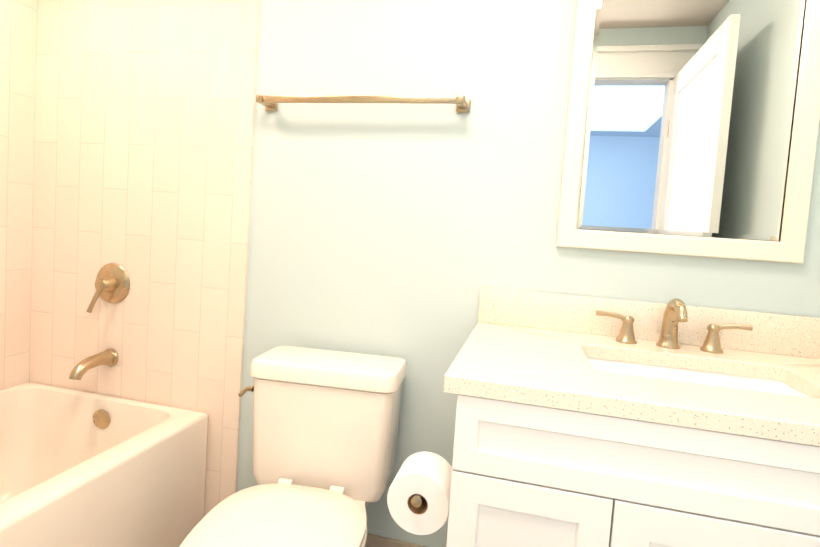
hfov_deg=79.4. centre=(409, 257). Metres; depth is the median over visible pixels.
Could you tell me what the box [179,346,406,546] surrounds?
toilet
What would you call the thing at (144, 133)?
wall tile
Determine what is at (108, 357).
tub spout
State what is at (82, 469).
bathtub
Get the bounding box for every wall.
[0,0,36,389]
[237,0,819,546]
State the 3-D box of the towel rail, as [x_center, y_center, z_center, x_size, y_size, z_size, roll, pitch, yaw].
[-0.150,-0.454,1.442,0.645,0.040,0.078,5,3,14]
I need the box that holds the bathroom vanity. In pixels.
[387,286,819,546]
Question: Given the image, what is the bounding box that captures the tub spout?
[69,348,117,379]
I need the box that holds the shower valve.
[86,263,129,312]
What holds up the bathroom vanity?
on the floor
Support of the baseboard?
attached to the wall at (401, 230)
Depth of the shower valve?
1.69 m
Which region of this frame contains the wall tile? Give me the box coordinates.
[29,0,259,516]
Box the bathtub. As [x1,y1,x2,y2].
[0,382,207,546]
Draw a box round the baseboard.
[365,533,426,546]
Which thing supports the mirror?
attached to the wall at (401, 230)
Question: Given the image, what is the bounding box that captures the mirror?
[556,0,819,263]
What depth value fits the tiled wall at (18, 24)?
1.72 m
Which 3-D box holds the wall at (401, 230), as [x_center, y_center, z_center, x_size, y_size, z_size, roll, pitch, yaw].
[-0.039,-0.120,1.522,2.694,2.360,0.100,5,3,14]
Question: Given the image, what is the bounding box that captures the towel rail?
[256,95,470,112]

